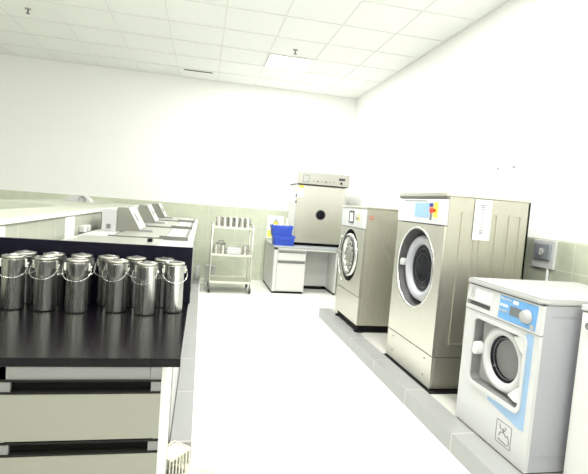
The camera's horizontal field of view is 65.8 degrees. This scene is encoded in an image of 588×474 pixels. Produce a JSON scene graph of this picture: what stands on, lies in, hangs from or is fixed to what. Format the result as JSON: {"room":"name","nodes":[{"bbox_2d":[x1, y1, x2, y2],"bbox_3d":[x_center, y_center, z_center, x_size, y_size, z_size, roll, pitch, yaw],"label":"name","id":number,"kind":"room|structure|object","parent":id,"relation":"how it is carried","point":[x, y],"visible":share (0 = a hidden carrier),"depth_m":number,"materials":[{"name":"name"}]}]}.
{"room":"laundry","nodes":[
{"label":"laundry","id":0,"kind":"room"},
{"bbox_2d":[0,212,101,239],"bbox_3d":[-1.888,0.356,3.696,0.370,1.145,6.100,4,4,-12],"label":"wall partition","id":1,"kind":"structure","parent":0,"point":[52,228],"depth_m":2.76,"materials":[{"name":"green tile"}]},
{"bbox_2d":[0,226,4,236],"bbox_3d":[-1.346,0.052,2.072,0.003,0.200,0.125,4,4,-12],"label":"paper notice","id":2,"kind":"object","parent":1,"relation":"attached to","point":[2,228],"visible":0.34,"depth_m":2.10,"materials":[{"name":"white paper"}]},
{"bbox_2d":[0,199,113,208],"bbox_3d":[-2.639,0.169,5.295,0.480,1.178,2.650,4,4,-12],"label":"trim","id":3,"kind":"structure","parent":1,"relation":"attached to","point":[25,203],"depth_m":4.04,"materials":[{"name":"tile"}]},
{"bbox_2d":[64,195,93,201],"bbox_3d":[-2.498,-0.442,5.292,0.280,0.096,0.170,4,4,-12],"label":"hood","id":4,"kind":"object","parent":3,"relation":"on","point":[78,198],"visible":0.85,"depth_m":5.22,"materials":[{"name":"metal"}]},
{"bbox_2d":[0,203,134,224],"bbox_3d":[-1.849,-0.221,3.654,0.360,0.013,6.100,4,4,-12],"label":"trim","id":5,"kind":"structure","parent":1,"relation":"on","point":[35,211],"depth_m":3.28,"materials":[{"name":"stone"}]},
{"bbox_2d":[65,216,74,238],"bbox_3d":[-1.566,-0.043,3.174,0.003,0.200,0.220,4,4,-12],"label":"paper notice","id":6,"kind":"object","parent":1,"relation":"attached to","point":[69,221],"visible":0.76,"depth_m":3.16,"materials":[{"name":"white paper"}]},
{"bbox_2d":[79,224,90,231],"bbox_3d":[-1.614,-0.067,3.520,0.045,0.048,0.200,4,4,-12],"label":"box","id":7,"kind":"object","parent":1,"relation":"attached to","point":[83,228],"visible":1,"depth_m":3.45,"materials":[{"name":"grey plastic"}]},
{"bbox_2d":[0,237,192,303],"bbox_3d":[-0.906,0.155,2.048,0.867,0.265,0.020,4,4,-12],"label":"backsplash","id":8,"kind":"structure","parent":1,"relation":"attached to","point":[8,245],"depth_m":2.04,"materials":[{"name":"black"}]},
{"bbox_2d":[0,54,356,210],"bbox_3d":[-2.513,-0.995,7.300,7.287,3.230,0.100,4,4,-12],"label":"wall","id":9,"kind":"structure","parent":0,"point":[68,128],"depth_m":7.27,"materials":[{"name":"white paint"}]},
{"bbox_2d":[0,190,337,283],"bbox_3d":[-2.579,0.008,7.316,7.087,1.222,0.012,4,4,-12],"label":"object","id":10,"kind":"structure","parent":9,"relation":"attached to","point":[226,265],"depth_m":7.57,"materials":[{"name":"green tile"}]},
{"bbox_2d":[266,215,283,237],"bbox_3d":[-0.319,-0.170,7.742,0.275,0.380,0.005,4,4,-12],"label":"poster","id":11,"kind":"object","parent":9,"relation":"attached to","point":[279,220],"visible":0.62,"depth_m":7.73,"materials":[{"name":"white paper"}]},
{"bbox_2d":[0,0,505,97],"bbox_3d":[-1.319,-2.193,1.829,7.087,0.096,10.857,4,4,-12],"label":"ceiling","id":12,"kind":"structure","parent":0,"point":[368,15],"depth_m":5.28,"materials":[{"name":"white tile"}]},
{"bbox_2d":[0,0,509,98],"bbox_3d":[-1.323,-2.142,1.833,7.087,0.010,10.857,4,4,-12],"label":"trim","id":13,"kind":"structure","parent":12,"relation":"attached to","point":[47,1],"depth_m":5.43,"materials":[{"name":"white metal"}]},
{"bbox_2d":[264,54,314,72],"bbox_3d":[-0.074,-2.345,6.146,0.590,0.014,0.590,4,4,-12],"label":"recessed light","id":14,"kind":"object","parent":12,"relation":"in","point":[274,61],"visible":1,"depth_m":6.13,"materials":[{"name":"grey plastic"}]},
{"bbox_2d":[168,278,470,473],"bbox_3d":[-1.573,1.121,2.063,7.087,0.100,10.857,4,4,-12],"label":"floor","id":15,"kind":"structure","parent":0,"point":[277,391],"depth_m":3.09,"materials":[{"name":"white tile"}]},
{"bbox_2d":[0,367,171,473],"bbox_3d":[-0.718,0.759,1.690,0.455,0.803,0.644,4,4,-12],"label":"base cabinet","id":16,"kind":"object","parent":15,"relation":"on","point":[54,420],"visible":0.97,"depth_m":1.36,"materials":[{"name":"grey laminate"}]},
{"bbox_2d":[0,237,192,366],"bbox_3d":[-0.834,0.200,1.684,0.867,0.292,0.767,4,4,-12],"label":"countertop","id":17,"kind":"structure","parent":16,"relation":"on","point":[94,337],"depth_m":1.64,"materials":[{"name":"black"}]},
{"bbox_2d":[0,253,28,309],"bbox_3d":[-1.126,0.175,1.821,0.108,0.223,0.096,3,4,-20],"label":"steel canister","id":18,"kind":"object","parent":17,"relation":"on","point":[12,265],"visible":1,"depth_m":1.79,"materials":[{"name":"grey metal"}]},
{"bbox_2d":[14,250,38,303],"bbox_3d":[-1.141,0.166,1.931,0.108,0.223,0.096,1,5,-40],"label":"steel canister","id":19,"kind":"object","parent":17,"relation":"on","point":[29,281],"visible":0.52,"depth_m":1.91,"materials":[{"name":"silver metal"}]},
{"bbox_2d":[29,255,59,310],"bbox_3d":[-1.006,0.183,1.836,0.108,0.223,0.096,4,4,-6],"label":"steel canister","id":20,"kind":"object","parent":17,"relation":"on","point":[45,267],"visible":1,"depth_m":1.81,"materials":[{"name":"silver metal"}]},
{"bbox_2d":[43,251,66,303],"bbox_3d":[-1.031,0.173,1.952,0.096,0.223,0.108,8,6,44],"label":"steel canister","id":21,"kind":"object","parent":17,"relation":"on","point":[61,256],"visible":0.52,"depth_m":1.94,"materials":[{"name":"silver metal"}]},
{"bbox_2d":[62,257,91,312],"bbox_3d":[-0.881,0.192,1.843,0.108,0.223,0.096,3,4,-17],"label":"steel canister","id":22,"kind":"object","parent":17,"relation":"on","point":[77,269],"visible":1,"depth_m":1.82,"materials":[{"name":"silver metal"}]},
{"bbox_2d":[71,253,95,303],"bbox_3d":[-0.923,0.179,1.976,0.108,0.223,0.096,1,5,-40],"label":"steel canister","id":23,"kind":"object","parent":17,"relation":"on","point":[82,255],"visible":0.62,"depth_m":1.98,"materials":[{"name":"silver metal"}]},
{"bbox_2d":[94,254,118,305],"bbox_3d":[-0.817,0.186,1.992,0.108,0.223,0.096,4,4,0],"label":"steel canister","id":24,"kind":"object","parent":17,"relation":"on","point":[101,262],"visible":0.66,"depth_m":1.96,"materials":[{"name":"silver metal"}]},
{"bbox_2d":[102,258,129,312],"bbox_3d":[-0.742,0.199,1.897,0.108,0.223,0.096,5,4,8],"label":"steel canister","id":25,"kind":"object","parent":17,"relation":"on","point":[117,269],"visible":1,"depth_m":1.87,"materials":[{"name":"silver metal"}]},
{"bbox_2d":[126,255,146,306],"bbox_3d":[-0.702,0.194,2.018,0.108,0.223,0.096,2,5,-34],"label":"steel canister","id":26,"kind":"object","parent":17,"relation":"on","point":[131,286],"visible":0.48,"depth_m":1.98,"materials":[{"name":"silver metal"}]},
{"bbox_2d":[131,260,159,315],"bbox_3d":[-0.618,0.209,1.890,0.108,0.223,0.096,5,4,8],"label":"steel canister","id":27,"kind":"object","parent":17,"relation":"on","point":[146,271],"visible":1,"depth_m":1.86,"materials":[{"name":"silver metal"}]},
{"bbox_2d":[154,257,174,307],"bbox_3d":[-0.590,0.200,2.044,0.108,0.223,0.096,6,4,17],"label":"steel canister","id":28,"kind":"object","parent":17,"relation":"on","point":[160,260],"visible":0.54,"depth_m":2.01,"materials":[{"name":"silver metal"}]},
{"bbox_2d":[161,260,187,312],"bbox_3d":[-0.519,0.211,1.964,0.108,0.223,0.096,2,4,-26],"label":"steel canister","id":29,"kind":"object","parent":17,"relation":"on","point":[174,270],"visible":1,"depth_m":1.94,"materials":[{"name":"silver metal"}]},
{"bbox_2d":[62,235,192,443],"bbox_3d":[-1.062,0.542,2.741,0.806,1.034,1.120,4,4,-12],"label":"bath","id":30,"kind":"object","parent":15,"relation":"on","point":[86,238],"visible":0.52,"depth_m":2.92,"materials":[{"name":"metal"}]},
{"bbox_2d":[77,206,195,365],"bbox_3d":[-1.292,0.357,3.917,0.806,1.203,1.200,4,4,-12],"label":"water bath","id":31,"kind":"object","parent":15,"relation":"on","point":[125,221],"visible":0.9,"depth_m":3.74,"materials":[{"name":"metal"}]},
{"bbox_2d":[128,204,196,306],"bbox_3d":[-1.539,0.250,5.159,0.806,1.203,1.200,4,4,-12],"label":"washing machine","id":32,"kind":"object","parent":15,"relation":"on","point":[147,213],"visible":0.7,"depth_m":5.01,"materials":[{"name":"white metal"}]},
{"bbox_2d":[144,203,197,291],"bbox_3d":[-1.779,0.147,6.361,0.806,1.203,1.100,4,4,-12],"label":"washing machine","id":33,"kind":"object","parent":15,"relation":"on","point":[158,208],"visible":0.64,"depth_m":6.27,"materials":[{"name":"white metal"}]},
{"bbox_2d":[166,440,190,473],"bbox_3d":[-0.582,1.075,2.161,0.105,0.130,0.142,6,5,28],"label":"rack","id":34,"kind":"object","parent":15,"relation":"on","point":[176,449],"visible":0.66,"depth_m":2.17,"materials":[{"name":"beige plastic"}]},
{"bbox_2d":[170,274,199,463],"bbox_3d":[-1.066,0.863,4.766,0.104,0.110,5.115,4,4,-12],"label":"trim","id":35,"kind":"structure","parent":15,"relation":"on","point":[181,432],"depth_m":3.00,"materials":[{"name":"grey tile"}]},
{"bbox_2d":[194,263,200,278],"bbox_3d":[-1.458,0.511,6.865,0.100,0.235,0.100,4,4,-12],"label":"plastic jug","id":36,"kind":"object","parent":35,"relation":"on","point":[197,269],"visible":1,"depth_m":6.83,"materials":[{"name":"white plastic"}]},
{"bbox_2d":[193,468,216,473],"bbox_3d":[-0.412,1.120,2.058,0.100,0.080,0.105,4,4,1],"label":"rack","id":37,"kind":"object","parent":15,"relation":"on","point":[204,471],"visible":1,"depth_m":2.10,"materials":[{"name":"beige plastic"}]},
{"bbox_2d":[203,264,216,281],"bbox_3d":[-1.357,0.578,7.301,0.210,0.276,0.210,4,4,-12],"label":"waste bin","id":38,"kind":"object","parent":15,"relation":"on","point":[206,266],"visible":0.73,"depth_m":7.23,"materials":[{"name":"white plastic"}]},
{"bbox_2d":[207,220,254,293],"bbox_3d":[-0.937,0.286,6.699,0.615,1.004,0.522,4,4,-12],"label":"trolley","id":39,"kind":"object","parent":15,"relation":"on","point":[211,278],"visible":0.98,"depth_m":6.53,"materials":[{"name":"grey metal"}]},
{"bbox_2d":[213,244,218,253],"bbox_3d":[-1.115,0.169,6.477,0.074,0.132,0.079,5,4,14],"label":"beaker","id":40,"kind":"object","parent":39,"relation":"on","point":[215,246],"visible":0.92,"depth_m":6.45,"materials":[{"name":"grey metal"}]},
{"bbox_2d":[216,216,221,225],"bbox_3d":[-1.069,-0.221,6.459,0.080,0.137,0.083,5,4,10],"label":"beaker","id":41,"kind":"object","parent":39,"relation":"on","point":[218,219],"visible":0.92,"depth_m":6.43,"materials":[{"name":"grey metal"}]},
{"bbox_2d":[220,244,224,253],"bbox_3d":[-1.023,0.173,6.516,0.074,0.132,0.079,3,4,-20],"label":"beaker","id":42,"kind":"object","parent":39,"relation":"on","point":[222,246],"visible":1,"depth_m":6.49,"materials":[{"name":"grey metal"}]},
{"bbox_2d":[222,217,227,226],"bbox_3d":[-0.987,-0.216,6.475,0.080,0.137,0.083,4,4,-7],"label":"beaker","id":43,"kind":"object","parent":39,"relation":"on","point":[224,219],"visible":0.88,"depth_m":6.45,"materials":[{"name":"grey metal"}]},
{"bbox_2d":[208,275,250,283],"bbox_3d":[-0.963,0.629,6.723,0.599,0.030,0.474,4,4,-12],"label":"shelf","id":44,"kind":"object","parent":39,"relation":"attached to","point":[214,278],"depth_m":6.66,"materials":[{"name":"metal"}]},
{"bbox_2d":[228,217,232,226],"bbox_3d":[-0.906,-0.211,6.492,0.080,0.137,0.083,4,4,-2],"label":"beaker","id":45,"kind":"object","parent":39,"relation":"on","point":[230,219],"visible":0.99,"depth_m":6.46,"materials":[{"name":"grey metal"}]},
{"bbox_2d":[210,250,252,257],"bbox_3d":[-0.933,0.241,6.696,0.599,0.030,0.474,4,4,-12],"label":"shelf","id":46,"kind":"object","parent":39,"relation":"attached to","point":[249,254],"depth_m":6.48,"materials":[{"name":"metal"}]},
{"bbox_2d":[211,224,254,229],"bbox_3d":[-0.904,-0.146,6.668,0.599,0.030,0.474,4,4,-12],"label":"shelf","id":47,"kind":"object","parent":39,"relation":"attached to","point":[213,226],"depth_m":6.44,"materials":[{"name":"metal"}]},
{"bbox_2d":[226,246,240,254],"bbox_3d":[-0.879,0.194,6.606,0.220,0.099,0.180,4,4,-12],"label":"folded cloth","id":48,"kind":"object","parent":39,"relation":"on","point":[230,249],"visible":1,"depth_m":6.53,"materials":[{"name":"white fabric"}]},
{"bbox_2d":[234,218,239,226],"bbox_3d":[-0.824,-0.206,6.511,0.083,0.137,0.080,3,4,-13],"label":"beaker","id":49,"kind":"object","parent":39,"relation":"on","point":[236,220],"visible":0.92,"depth_m":6.48,"materials":[{"name":"grey metal"}]},
{"bbox_2d":[239,218,244,227],"bbox_3d":[-0.742,-0.201,6.526,0.083,0.137,0.080,5,4,13],"label":"beaker","id":50,"kind":"object","parent":39,"relation":"on","point":[242,220],"visible":0.92,"depth_m":6.50,"materials":[{"name":"grey metal"}]},
{"bbox_2d":[242,246,246,254],"bbox_3d":[-0.711,0.193,6.570,0.074,0.132,0.079,3,4,-20],"label":"beaker","id":51,"kind":"object","parent":39,"relation":"on","point":[244,251],"visible":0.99,"depth_m":6.54,"materials":[{"name":"grey metal"}]},
{"bbox_2d":[245,218,250,227],"bbox_3d":[-0.662,-0.196,6.542,0.080,0.137,0.083,3,4,-15],"label":"beaker","id":52,"kind":"object","parent":39,"relation":"on","point":[248,221],"visible":0.97,"depth_m":6.51,"materials":[{"name":"grey metal"}]},
{"bbox_2d":[263,239,338,294],"bbox_3d":[0.118,0.471,7.335,1.095,0.710,1.030,4,4,-12],"label":"lab table","id":53,"kind":"object","parent":15,"relation":"on","point":[287,269],"visible":0.91,"depth_m":6.88,"materials":[{"name":"grey"}]},
{"bbox_2d":[271,235,294,245],"bbox_3d":[-0.167,0.047,6.907,0.335,0.148,0.244,4,4,-12],"label":"crate","id":54,"kind":"object","parent":53,"relation":"on","point":[276,239],"visible":0.94,"depth_m":6.80,"materials":[{"name":"blue plastic"}]},
{"bbox_2d":[270,224,293,235],"bbox_3d":[-0.192,-0.103,6.889,0.330,0.148,0.244,4,4,-12],"label":"crate","id":55,"kind":"object","parent":54,"relation":"on","point":[286,230],"visible":0.99,"depth_m":6.78,"materials":[{"name":"blue plastic"}]},
{"bbox_2d":[288,171,349,246],"bbox_3d":[0.363,-0.442,7.352,0.830,1.140,0.678,4,4,-12],"label":"oven","id":56,"kind":"object","parent":53,"relation":"on","point":[316,201],"visible":0.92,"depth_m":7.07,"materials":[{"name":"white paint"}]},
{"bbox_2d":[319,308,520,473],"bbox_3d":[0.847,1.123,3.159,0.143,0.110,4.856,4,4,-12],"label":"plinth","id":57,"kind":"structure","parent":15,"relation":"on","point":[467,447],"depth_m":2.95,"materials":[{"name":"grey tile"}]},
{"bbox_2d":[348,0,587,243],"bbox_3d":[2.068,-0.317,2.666,0.100,3.230,10.857,4,4,-12],"label":"wall","id":58,"kind":"structure","parent":0,"point":[511,88],"depth_m":4.04,"materials":[{"name":"white paint"}]},
{"bbox_2d":[331,308,562,473],"bbox_3d":[1.344,1.155,3.261,0.875,0.109,4.856,4,4,-12],"label":"raised plinth","id":59,"kind":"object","parent":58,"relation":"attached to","point":[378,339],"depth_m":3.12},
{"bbox_2d":[335,205,399,332],"bbox_3d":[0.890,0.315,4.907,0.717,1.257,0.762,4,4,-12],"label":"washer","id":60,"kind":"object","parent":59,"relation":"on","point":[367,244],"visible":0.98,"depth_m":4.54,"materials":[{"name":"metal"}]},
{"bbox_2d":[383,353,457,393],"bbox_3d":[1.071,1.054,3.566,0.450,0.004,0.825,4,4,-12],"label":"rubber mat","id":61,"kind":"object","parent":59,"relation":"on","point":[430,391],"visible":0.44,"depth_m":3.22,"materials":[{"name":"black"}]},
{"bbox_2d":[386,191,532,388],"bbox_3d":[1.219,0.362,3.559,0.700,1.395,0.776,4,4,-12],"label":"washer","id":62,"kind":"object","parent":61,"relation":"on","point":[436,253],"visible":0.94,"depth_m":3.20,"materials":[{"name":"metal"}]},
{"bbox_2d":[472,199,492,240],"bbox_3d":[1.300,-0.116,3.138,0.130,0.277,0.002,4,4,-12],"label":"paper notice","id":63,"kind":"object","parent":62,"relation":"attached to","point":[483,208],"visible":1,"depth_m":3.14,"materials":[{"name":"white paper"}]},
{"bbox_2d":[455,277,587,473],"bbox_3d":[1.438,0.721,2.543,0.782,0.868,0.624,4,4,-12],"label":"washer","id":64,"kind":"object","parent":59,"relation":"on","point":[521,338],"visible":1,"depth_m":2.29,"materials":[{"name":"white metal"}]},
{"bbox_2d":[563,304,587,473],"bbox_3d":[1.683,0.787,1.915,0.695,0.863,0.623,4,4,-12],"label":"appliance","id":65,"kind":"object","parent":59,"relation":"on","point":[576,456],"visible":1,"depth_m":2.11,"materials":[{"name":"white metal"}]},
{"bbox_2d":[494,165,515,196],"bbox_3d":[1.773,-0.416,3.853,0.014,0.383,0.258,4,4,-12],"label":"paper sleeve","id":66,"kind":"object","parent":58,"relation":"attached to","point":[505,175],"visible":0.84,"depth_m":3.84,"materials":[{"name":"white paper"}]},
{"bbox_2d":[531,239,557,280],"bbox_3d":[1.819,0.165,3.261,0.066,0.285,0.230,4,4,-12],"label":"switch","id":67,"kind":"object","parent":58,"relation":"attached to","point":[544,251],"visible":0.95,"depth_m":3.24,"materials":[{"name":"grey plastic"}]},
{"bbox_2d":[523,237,587,284],"bbox_3d":[1.938,0.679,2.719,0.012,1.222,10.845,4,4,-12],"label":"trim","id":68,"kind":"structure","parent":58,"relation":"attached to","point":[571,265],"depth_m":3.15,"materials":[{"name":"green tile"}]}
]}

